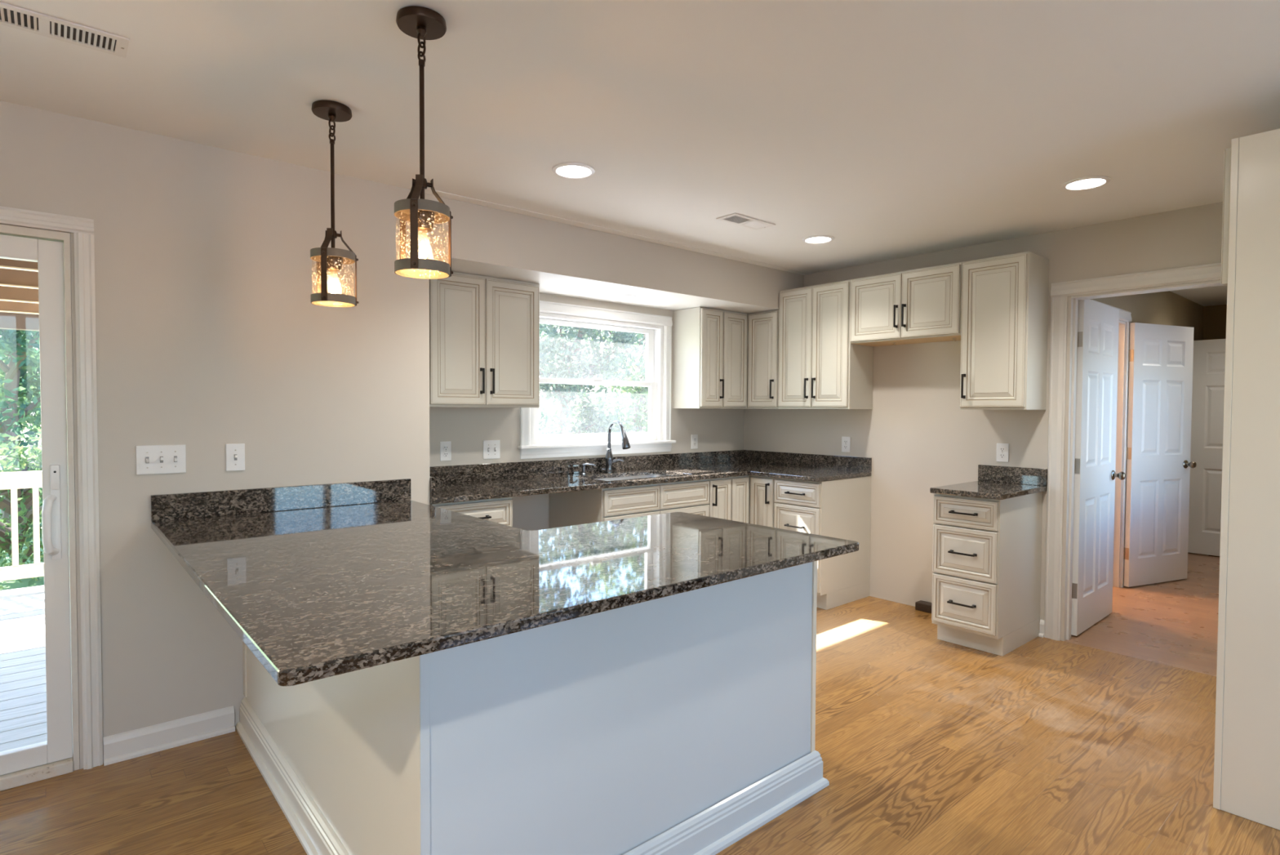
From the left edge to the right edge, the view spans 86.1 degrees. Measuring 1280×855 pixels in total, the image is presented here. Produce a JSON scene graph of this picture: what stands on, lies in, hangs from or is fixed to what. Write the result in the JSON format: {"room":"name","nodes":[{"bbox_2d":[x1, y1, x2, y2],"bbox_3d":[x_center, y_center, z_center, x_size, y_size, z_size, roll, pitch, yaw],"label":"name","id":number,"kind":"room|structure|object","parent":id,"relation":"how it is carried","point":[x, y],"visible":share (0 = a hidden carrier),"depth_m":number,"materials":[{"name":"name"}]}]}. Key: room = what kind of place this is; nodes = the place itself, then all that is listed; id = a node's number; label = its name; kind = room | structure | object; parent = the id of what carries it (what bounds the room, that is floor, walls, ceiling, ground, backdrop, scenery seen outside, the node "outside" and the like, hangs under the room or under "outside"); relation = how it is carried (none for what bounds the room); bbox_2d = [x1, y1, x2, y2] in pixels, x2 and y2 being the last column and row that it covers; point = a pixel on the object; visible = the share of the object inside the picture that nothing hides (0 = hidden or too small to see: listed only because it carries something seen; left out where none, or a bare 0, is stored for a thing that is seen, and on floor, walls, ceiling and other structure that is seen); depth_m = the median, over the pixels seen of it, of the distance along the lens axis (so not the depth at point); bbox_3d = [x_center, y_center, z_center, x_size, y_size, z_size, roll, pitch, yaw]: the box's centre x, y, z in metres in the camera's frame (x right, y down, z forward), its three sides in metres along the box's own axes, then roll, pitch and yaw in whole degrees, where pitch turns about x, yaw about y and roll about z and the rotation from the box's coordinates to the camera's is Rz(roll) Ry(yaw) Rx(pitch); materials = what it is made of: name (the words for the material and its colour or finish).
{"room":"kitchen","nodes":[
{"label":"kitchen","id":0,"kind":"room"},
{"bbox_2d":[0,100,430,768],"bbox_3d":[-2.773,0.081,2.064,4.400,2.432,0.140,-1,2,-41],"label":"wall","id":1,"kind":"structure","parent":0,"point":[210,335],"depth_m":2.81,"materials":[{"name":"beige paint"}]},
{"bbox_2d":[0,205,102,791],"bbox_3d":[-2.785,0.266,2.031,1.848,2.063,0.183,-1,2,-41],"label":"door","id":2,"kind":"structure","parent":1,"relation":"in","point":[58,755],"depth_m":2.54,"materials":[{"name":"white paint"}]},
{"bbox_2d":[135,444,186,475],"bbox_3d":[-1.895,0.127,2.713,0.163,0.114,0.020,-1,2,-41],"label":"light switch","id":3,"kind":"object","parent":1,"relation":"attached to","point":[150,459],"visible":1,"depth_m":2.71,"materials":[{"name":"white plastic"}]},
{"bbox_2d":[102,705,235,765],"bbox_3d":[-1.881,1.232,2.755,0.436,0.100,0.028,-1,2,-41],"label":"baseboard","id":4,"kind":"structure","parent":1,"relation":"attached to","point":[135,743],"depth_m":2.74,"materials":[{"name":"white paint"}]},
{"bbox_2d":[226,443,244,471],"bbox_3d":[-1.700,0.126,2.881,0.070,0.114,0.020,-1,2,-41],"label":"light switch","id":5,"kind":"object","parent":1,"relation":"attached to","point":[235,452],"visible":1,"depth_m":2.88,"materials":[{"name":"white plastic"}]},
{"bbox_2d":[150,478,411,521],"bbox_3d":[-1.528,0.311,3.034,1.044,0.104,0.020,-1,2,-41],"label":"backsplash","id":6,"kind":"structure","parent":1,"relation":"attached to","point":[164,507],"depth_m":2.97,"materials":[{"name":"brown stone"}]},
{"bbox_2d":[430,476,435,497],"bbox_3d":[-1.242,0.295,3.680,0.020,0.102,0.627,-1,2,-41],"label":"backsplash","id":7,"kind":"structure","parent":1,"relation":"attached to","point":[432,478],"depth_m":3.44,"materials":[{"name":"brown stone"}]},
{"bbox_2d":[429,293,743,530],"bbox_3d":[-0.278,0.012,5.005,3.218,2.432,0.140,-1,2,-41],"label":"wall","id":8,"kind":"structure","parent":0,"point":[717,429],"depth_m":4.55,"materials":[{"name":"beige paint"}]},
{"bbox_2d":[440,440,451,460],"bbox_3d":[-1.175,0.142,4.141,0.070,0.116,0.008,-1,2,-41],"label":"outlet","id":9,"kind":"object","parent":8,"relation":"attached to","point":[445,446],"visible":1,"depth_m":4.14,"materials":[{"name":"white plastic"}]},
{"bbox_2d":[443,444,448,450],"bbox_3d":[-1.173,0.123,4.139,0.033,0.033,0.002,-1,2,-41],"label":"socket","id":10,"kind":"object","parent":9,"relation":"attached to","point":[445,446],"depth_m":4.14,"materials":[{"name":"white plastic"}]},
{"bbox_2d":[443,451,448,457],"bbox_3d":[-1.173,0.162,4.140,0.033,0.033,0.002,-1,2,-41],"label":"socket","id":11,"kind":"object","parent":9,"relation":"attached to","point":[445,453],"depth_m":4.14,"materials":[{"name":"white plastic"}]},
{"bbox_2d":[429,271,539,407],"bbox_3d":[-0.969,-0.500,4.075,0.720,0.760,0.346,-1,2,-41],"label":"upper cabinet","id":12,"kind":"object","parent":8,"relation":"attached to","point":[484,331],"visible":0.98,"depth_m":3.94,"materials":[{"name":"beige paint"}]},
{"bbox_2d":[483,440,500,458],"bbox_3d":[-0.936,0.140,4.338,0.118,0.118,0.020,-1,2,-41],"label":"light switch","id":13,"kind":"object","parent":8,"relation":"attached to","point":[491,447],"visible":1,"depth_m":4.34,"materials":[{"name":"white plastic"}]},
{"bbox_2d":[517,300,675,458],"bbox_3d":[-0.302,-0.327,4.941,1.383,1.047,0.190,-1,2,-41],"label":"window","id":14,"kind":"structure","parent":8,"relation":"attached to","point":[658,338],"depth_m":5.00,"materials":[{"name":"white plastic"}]},
{"bbox_2d":[691,434,697,448],"bbox_3d":[0.440,0.114,5.527,0.074,0.116,0.008,-1,2,-41],"label":"outlet","id":15,"kind":"object","parent":8,"relation":"attached to","point":[694,437],"visible":1,"depth_m":5.52,"materials":[{"name":"white plastic"}]},
{"bbox_2d":[672,306,724,408],"bbox_3d":[0.463,-0.527,5.303,0.243,0.760,0.346,-1,2,-41],"label":"upper cabinet","id":16,"kind":"object","parent":8,"relation":"attached to","point":[698,382],"visible":1,"depth_m":5.21,"materials":[{"name":"beige paint"}]},
{"bbox_2d":[721,309,778,408],"bbox_3d":[0.869,-0.530,5.480,0.602,0.760,0.606,-1,2,-41],"label":"upper cabinet","id":17,"kind":"object","parent":8,"relation":"attached to","point":[750,371],"visible":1,"depth_m":5.36,"materials":[{"name":"beige paint"}]},
{"bbox_2d":[429,449,743,483],"bbox_3d":[-0.272,0.266,4.912,3.055,0.102,0.020,-1,2,-41],"label":"backsplash","id":18,"kind":"structure","parent":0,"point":[475,472],"depth_m":4.71,"materials":[{"name":"brown stone"}]},
{"bbox_2d":[428,194,804,313],"bbox_3d":[-0.075,-1.044,4.654,3.098,0.300,0.608,-1,2,-41],"label":"soffit","id":19,"kind":"structure","parent":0,"point":[565,260],"depth_m":4.18,"materials":[{"name":"beige paint"}]},
{"bbox_2d":[408,187,812,275],"bbox_3d":[0.110,-1.183,4.357,3.197,0.004,0.074,-1,2,-41],"label":"trim","id":20,"kind":"structure","parent":19,"relation":"attached to","point":[428,191],"depth_m":4.04,"materials":[{"name":"paint"}]},
{"bbox_2d":[612,293,635,298],"bbox_3d":[-0.110,-0.890,4.670,0.164,0.008,0.164,-1,2,-41],"label":"recessed light","id":21,"kind":"object","parent":19,"relation":"in","point":[621,295],"visible":1,"depth_m":4.66,"materials":[{"name":"white plastic"}]},
{"bbox_2d":[0,0,1279,306],"bbox_3d":[1.444,-1.221,2.973,12.020,0.160,5.568,-1,2,-41],"label":"ceiling","id":22,"kind":"structure","parent":0,"point":[887,130],"depth_m":2.36,"materials":[{"name":"paint"}]},
{"bbox_2d":[0,1,129,57],"bbox_3d":[-1.666,-1.123,1.916,0.374,0.007,0.135,-1,2,-41],"label":"ceiling vent","id":23,"kind":"object","parent":22,"relation":"in","point":[12,16],"visible":1,"depth_m":1.94,"materials":[{"name":"white metal"}]},
{"bbox_2d":[310,100,358,306],"bbox_3d":[-1.095,-0.790,2.451,0.157,0.696,0.154,-1,2,-41],"label":"pendant light","id":24,"kind":"object","parent":22,"relation":"hanging from","point":[331,259],"visible":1,"depth_m":2.43,"materials":[{"name":"brown metal"}]},
{"bbox_2d":[327,255,342,271],"bbox_3d":[-1.098,-0.597,2.450,0.064,0.073,0.064,-1,2,-41],"label":"socket","id":25,"kind":"object","parent":24,"relation":"attached to","point":[335,259],"depth_m":2.43,"materials":[{"name":"brown metal"}]},
{"bbox_2d":[394,5,453,279],"bbox_3d":[-0.598,-0.772,1.892,0.157,0.696,0.154,-1,2,-41],"label":"pendant light","id":26,"kind":"object","parent":22,"relation":"hanging from","point":[424,24],"visible":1,"depth_m":1.87,"materials":[{"name":"brown metal"}]},
{"bbox_2d":[417,209,434,232],"bbox_3d":[-0.601,-0.580,1.891,0.064,0.073,0.064,-1,2,-41],"label":"socket","id":27,"kind":"object","parent":26,"relation":"attached to","point":[427,214],"depth_m":1.87,"materials":[{"name":"brown metal"}]},
{"bbox_2d":[551,162,595,177],"bbox_3d":[-0.297,-1.147,3.067,0.194,0.008,0.194,-1,2,-41],"label":"recessed light","id":28,"kind":"object","parent":22,"relation":"in","point":[568,170],"visible":1,"depth_m":3.06,"materials":[{"name":"white plastic"}]},
{"bbox_2d":[715,213,775,230],"bbox_3d":[0.604,-1.166,3.889,0.352,0.007,0.140,-1,2,-41],"label":"ceiling vent","id":29,"kind":"object","parent":22,"relation":"in","point":[735,218],"visible":1,"depth_m":3.88,"materials":[{"name":"white metal"}]},
{"bbox_2d":[802,235,834,243],"bbox_3d":[1.114,-1.174,4.283,0.194,0.008,0.194,-1,2,-41],"label":"recessed light","id":30,"kind":"object","parent":22,"relation":"in","point":[815,238],"visible":1,"depth_m":4.27,"materials":[{"name":"white plastic"}]},
{"bbox_2d":[1061,175,1111,190],"bbox_3d":[2.084,-1.140,3.203,0.194,0.008,0.194,-1,2,-41],"label":"recessed light","id":31,"kind":"object","parent":22,"relation":"in","point":[1087,182],"visible":1,"depth_m":3.19,"materials":[{"name":"white plastic"}]},
{"bbox_2d":[0,551,1279,854],"bbox_3d":[1.457,1.351,2.998,12.000,0.120,5.428,-1,2,-41],"label":"floor","id":32,"kind":"structure","parent":0,"point":[926,744],"depth_m":2.62,"materials":[{"name":"brown wood"}]},
{"bbox_2d":[430,497,512,526],"bbox_3d":[-1.056,0.815,3.845,0.462,0.880,0.641,-1,2,-41],"label":"base cabinet","id":33,"kind":"object","parent":32,"relation":"on","point":[500,510],"visible":0.21,"depth_m":3.67,"materials":[{"name":"beige paint"}]},
{"bbox_2d":[235,560,829,854],"bbox_3d":[-0.513,0.849,2.690,1.555,0.881,1.886,-1,2,-41],"label":"base cabinet","id":34,"kind":"object","parent":32,"relation":"on","point":[682,723],"visible":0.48,"depth_m":1.92,"materials":[{"name":"beige paint"}]},
{"bbox_2d":[150,478,858,685],"bbox_3d":[-0.585,0.344,2.525,1.811,0.134,2.021,-1,2,-41],"label":"countertop","id":35,"kind":"structure","parent":34,"relation":"on","point":[317,581],"depth_m":2.00,"materials":[{"name":"brown stone"}]},
{"bbox_2d":[549,479,709,528],"bbox_3d":[-0.053,0.796,4.705,0.935,0.880,0.641,-1,2,-41],"label":"base cabinet","id":36,"kind":"object","parent":32,"relation":"on","point":[594,505],"visible":0.2,"depth_m":4.44,"materials":[{"name":"beige paint"}]},
{"bbox_2d":[707,476,731,519],"bbox_3d":[0.389,0.788,5.085,0.230,0.880,0.641,-1,2,-41],"label":"base cabinet","id":37,"kind":"object","parent":32,"relation":"on","point":[720,488],"visible":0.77,"depth_m":4.86,"materials":[{"name":"beige paint"}]},
{"bbox_2d":[729,475,775,527],"bbox_3d":[0.850,0.782,5.359,0.825,0.880,0.824,-1,2,-41],"label":"base cabinet","id":38,"kind":"object","parent":32,"relation":"on","point":[753,496],"visible":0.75,"depth_m":4.99,"materials":[{"name":"beige paint"}]},
{"bbox_2d":[429,449,871,503],"bbox_3d":[0.119,0.295,4.456,3.096,0.133,1.222,-1,2,-41],"label":"countertop","id":39,"kind":"structure","parent":38,"relation":"on","point":[460,482],"depth_m":4.73,"materials":[{"name":"brown stone"}]},
{"bbox_2d":[580,462,595,474],"bbox_3d":[-0.356,0.283,4.712,0.105,0.078,0.038,0,2,-14],"label":"soap dispenser","id":40,"kind":"object","parent":39,"relation":"on","point":[583,465],"visible":1,"depth_m":4.70,"materials":[{"name":"metal"}]},
{"bbox_2d":[604,420,630,472],"bbox_3d":[-0.129,0.135,4.809,0.138,0.371,0.242,-1,2,-41],"label":"faucet","id":41,"kind":"object","parent":39,"relation":"on","point":[609,460],"visible":1,"depth_m":4.83,"materials":[{"name":"metal"}]},
{"bbox_2d":[595,474,671,480],"bbox_3d":[-0.038,0.447,4.687,0.797,0.182,0.402,-1,2,-41],"label":"sink","id":42,"kind":"object","parent":39,"relation":"in","point":[647,475],"visible":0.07,"depth_m":4.91,"materials":[{"name":"metal"}]},
{"bbox_2d":[773,475,871,609],"bbox_3d":[1.306,0.796,4.947,0.669,0.880,0.392,-1,2,-41],"label":"base cabinet","id":43,"kind":"object","parent":32,"relation":"on","point":[841,508],"visible":0.66,"depth_m":4.78,"materials":[{"name":"beige paint"}]},
{"bbox_2d":[915,600,932,613],"bbox_3d":[1.944,1.220,4.666,0.078,0.054,0.110,-1,2,-41],"label":"outlet","id":44,"kind":"object","parent":32,"relation":"on","point":[923,606],"visible":0.85,"depth_m":4.64,"materials":[{"name":"plastic"}]},
{"bbox_2d":[931,491,1042,655],"bbox_3d":[2.056,0.823,4.072,0.669,0.880,0.371,-1,2,-41],"label":"base cabinet","id":45,"kind":"object","parent":32,"relation":"on","point":[987,556],"visible":0.98,"depth_m":3.89,"materials":[{"name":"beige paint"}]},
{"bbox_2d":[929,464,1047,499],"bbox_3d":[2.070,0.315,4.056,0.657,0.133,0.400,-1,2,-41],"label":"countertop","id":46,"kind":"structure","parent":45,"relation":"on","point":[994,482],"depth_m":4.13,"materials":[{"name":"brown stone"}]},
{"bbox_2d":[1213,128,1279,829],"bbox_3d":[2.555,0.171,2.438,1.012,2.278,0.696,-1,2,-41],"label":"tall cabinet","id":47,"kind":"object","parent":32,"relation":"on","point":[1246,758],"visible":1,"depth_m":2.28,"materials":[{"name":"beige paint"}]},
{"bbox_2d":[743,201,1222,640],"bbox_3d":[2.678,0.054,3.940,0.120,2.432,5.328,-1,2,-41],"label":"wall","id":48,"kind":"structure","parent":0,"point":[916,434],"depth_m":4.65,"materials":[{"name":"beige paint"}]},
{"bbox_2d":[743,449,871,471],"bbox_3d":[1.287,0.258,5.457,0.020,0.102,1.222,-1,2,-41],"label":"backsplash","id":49,"kind":"structure","parent":48,"relation":"attached to","point":[827,461],"depth_m":5.38,"materials":[{"name":"brown stone"}]},
{"bbox_2d":[777,280,873,408],"bbox_3d":[1.361,-0.587,5.093,0.358,0.900,0.614,-1,2,-41],"label":"upper cabinet","id":50,"kind":"object","parent":48,"relation":"attached to","point":[820,367],"visible":0.98,"depth_m":4.95,"materials":[{"name":"beige paint"}]},
{"bbox_2d":[841,436,850,452],"bbox_3d":[1.550,0.127,5.157,0.008,0.116,0.072,-1,2,-41],"label":"outlet","id":51,"kind":"object","parent":48,"relation":"attached to","point":[846,441],"visible":1,"depth_m":5.15,"materials":[{"name":"white plastic"}]},
{"bbox_2d":[849,262,962,346],"bbox_3d":[1.812,-0.787,4.562,0.358,0.467,0.764,-1,2,-41],"label":"upper cabinet","id":52,"kind":"object","parent":48,"relation":"attached to","point":[920,305],"visible":0.98,"depth_m":4.44,"materials":[{"name":"beige paint"}]},
{"bbox_2d":[996,443,1008,462],"bbox_3d":[2.279,0.158,4.307,0.008,0.116,0.072,-1,2,-41],"label":"outlet","id":53,"kind":"object","parent":48,"relation":"attached to","point":[1002,449],"visible":1,"depth_m":4.30,"materials":[{"name":"white plastic"}]},
{"bbox_2d":[999,453,1004,457],"bbox_3d":[2.278,0.177,4.306,0.002,0.033,0.033,-1,2,-41],"label":"socket","id":54,"kind":"object","parent":53,"relation":"attached to","point":[1001,455],"depth_m":4.31,"materials":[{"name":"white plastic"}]},
{"bbox_2d":[1000,446,1004,452],"bbox_3d":[2.278,0.138,4.305,0.002,0.033,0.033,-1,2,-41],"label":"socket","id":55,"kind":"object","parent":53,"relation":"attached to","point":[1002,448],"depth_m":4.30,"materials":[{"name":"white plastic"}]},
{"bbox_2d":[960,251,1048,409],"bbox_3d":[2.185,-0.557,4.133,0.358,0.900,0.378,-1,2,-41],"label":"upper cabinet","id":56,"kind":"object","parent":48,"relation":"attached to","point":[1004,324],"visible":1,"depth_m":4.02,"materials":[{"name":"beige paint"}]},
{"bbox_2d":[977,464,1047,485],"bbox_3d":[2.312,0.295,4.263,0.020,0.102,0.399,-1,2,-41],"label":"backsplash","id":57,"kind":"structure","parent":48,"relation":"attached to","point":[1010,474],"depth_m":4.25,"materials":[{"name":"brown stone"}]},
{"bbox_2d":[1038,618,1044,637],"bbox_3d":[2.429,1.214,4.141,0.028,0.100,0.025,-1,2,-41],"label":"baseboard","id":58,"kind":"structure","parent":48,"relation":"attached to","point":[1042,621],"depth_m":4.14,"materials":[{"name":"white paint"}]},
{"bbox_2d":[1071,298,1125,635],"bbox_3d":[2.896,0.235,4.354,0.745,2.030,0.176,-1,2,-42],"label":"door","id":59,"kind":"structure","parent":48,"relation":"in","point":[1098,323],"depth_m":4.29,"materials":[{"name":"white paint"}]},
{"bbox_2d":[1044,262,1223,640],"bbox_3d":[2.821,0.215,3.763,0.141,2.122,1.012,-1,2,-41],"label":"door frame","id":60,"kind":"structure","parent":48,"relation":"attached to","point":[1204,275],"depth_m":4.05,"materials":[{"name":"white paint"}]},
{"bbox_2d":[1089,290,1204,340],"bbox_3d":[4.079,0.014,5.656,4.242,2.432,0.110,-1,2,-41],"label":"wall","id":61,"kind":"structure","parent":0,"point":[1162,308],"depth_m":5.94,"materials":[{"name":"beige paint"}]},
{"bbox_2d":[1092,299,1131,586],"bbox_3d":[3.413,0.178,5.077,0.908,2.130,0.127,-1,2,-41],"label":"door frame","id":62,"kind":"structure","parent":61,"relation":"attached to","point":[1125,317],"depth_m":5.29,"materials":[{"name":"white paint"}]},
{"bbox_2d":[1123,322,1196,586],"bbox_3d":[4.093,0.211,5.419,0.746,2.030,0.177,0,2,-20],"label":"door","id":63,"kind":"structure","parent":61,"relation":"in","point":[1161,357],"depth_m":5.38,"materials":[{"name":"white paint"}]},
{"bbox_2d":[1187,338,1226,555],"bbox_3d":[5.533,0.194,6.297,0.035,2.030,0.760,-1,2,-41],"label":"door","id":64,"kind":"structure","parent":61,"relation":"in","point":[1209,355],"depth_m":6.48,"materials":[{"name":"white paint"}]},
{"bbox_2d":[1202,304,1226,339],"bbox_3d":[6.132,-0.003,6.627,0.140,2.432,1.310,-1,2,-41],"label":"wall","id":65,"kind":"structure","parent":0,"point":[1214,316],"depth_m":6.90,"materials":[{"name":"brown paint"}]},
{"label":"outside","id":66,"kind":"structure","parent":0,"visible":0},
{"bbox_2d":[0,585,47,751],"bbox_3d":[-4.176,1.321,3.459,4.450,0.035,3.685,-1,2,-41],"label":"deck","id":67,"kind":"object","parent":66,"point":[23,689],"depth_m":3.69,"materials":[{"name":"white wood"}]},
{"bbox_2d":[0,470,44,581],"bbox_3d":[-5.305,0.756,4.724,4.400,0.815,0.080,-1,2,-41],"label":"deck railing","id":68,"kind":"object","parent":67,"relation":"on","point":[13,481],"visible":0.22,"depth_m":5.20,"materials":[{"name":"white wood"}]},
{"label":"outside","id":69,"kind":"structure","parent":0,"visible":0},
{"bbox_3d":[1.664,1.669,10.983,14.100,0.009,5.982,-1,2,-41],"label":"gravel path","id":70,"kind":"object","parent":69,"visible":0},
{"bbox_2d":[538,398,559,434],"bbox_3d":[-1.836,0.597,11.118,2.058,2.145,2.027,-1,2,-41],"label":"shrub","id":71,"kind":"object","parent":70,"relation":"on","point":[541,408],"visible":0.02,"depth_m":11.20,"materials":[{"name":"green plant"}]},
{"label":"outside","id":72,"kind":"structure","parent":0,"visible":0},
{"bbox_2d":[0,423,645,590],"bbox_3d":[-24.151,1.041,30.389,120.000,0.020,69.092,-1,2,-41],"label":"lawn","id":73,"kind":"structure","parent":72,"point":[11,584],"depth_m":7.70,"materials":[{"name":"green plant"}]},
{"bbox_2d":[0,332,40,444],"bbox_3d":[-13.197,-2.999,15.395,6.684,9.006,5.733,-1,2,-41],"label":"tree","id":74,"kind":"object","parent":73,"relation":"on","point":[24,391],"visible":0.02,"depth_m":14.52,"materials":[{"name":"green plant"}]},
{"bbox_2d":[0,328,42,523],"bbox_3d":[-9.898,-1.622,10.809,4.432,6.517,4.445,-1,2,-41],"label":"tree","id":75,"kind":"object","parent":73,"relation":"on","point":[22,353],"visible":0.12,"depth_m":10.57,"materials":[{"name":"green plant"}]},
{"bbox_2d":[0,425,44,588],"bbox_3d":[-7.313,0.840,7.798,2.218,1.771,2.290,-1,2,-41],"label":"shrub","id":76,"kind":"object","parent":73,"relation":"on","point":[24,495],"visible":0.34,"depth_m":7.71,"materials":[{"name":"green plant"}]},
{"bbox_2d":[538,323,559,426],"bbox_3d":[-5.213,-3.115,20.180,6.561,9.028,5.860,-1,2,-41],"label":"tree","id":77,"kind":"object","parent":73,"relation":"on","point":[543,417],"visible":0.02,"depth_m":20.91,"materials":[{"name":"green plant"}]},
{"bbox_2d":[538,323,644,434],"bbox_3d":[-1.462,-1.369,14.065,3.580,5.909,3.412,-1,2,-26],"label":"tree","id":78,"kind":"object","parent":73,"relation":"on","point":[569,360],"visible":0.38,"depth_m":13.75,"materials":[{"name":"green plant"}]},
{"bbox_2d":[539,328,648,432],"bbox_3d":[0.078,-2.235,19.775,5.083,7.347,4.875,2,2,44],"label":"tree","id":79,"kind":"object","parent":73,"relation":"on","point":[638,400],"visible":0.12,"depth_m":19.22,"materials":[{"name":"green plant"}]},
{"bbox_3d":[-1.400,0.042,3.735,0.140,2.432,0.608,-1,2,-41],"label":"wall","id":80,"kind":"structure","parent":0,"visible":0},
{"bbox_2d":[0,257,39,331],"bbox_3d":[-4.212,-0.866,3.476,4.480,0.325,3.800,-1,2,-41],"label":"porch roof","id":81,"kind":"structure","parent":80,"relation":"attached to","point":[19,279],"depth_m":4.44,"materials":[{"name":"brown wood"}]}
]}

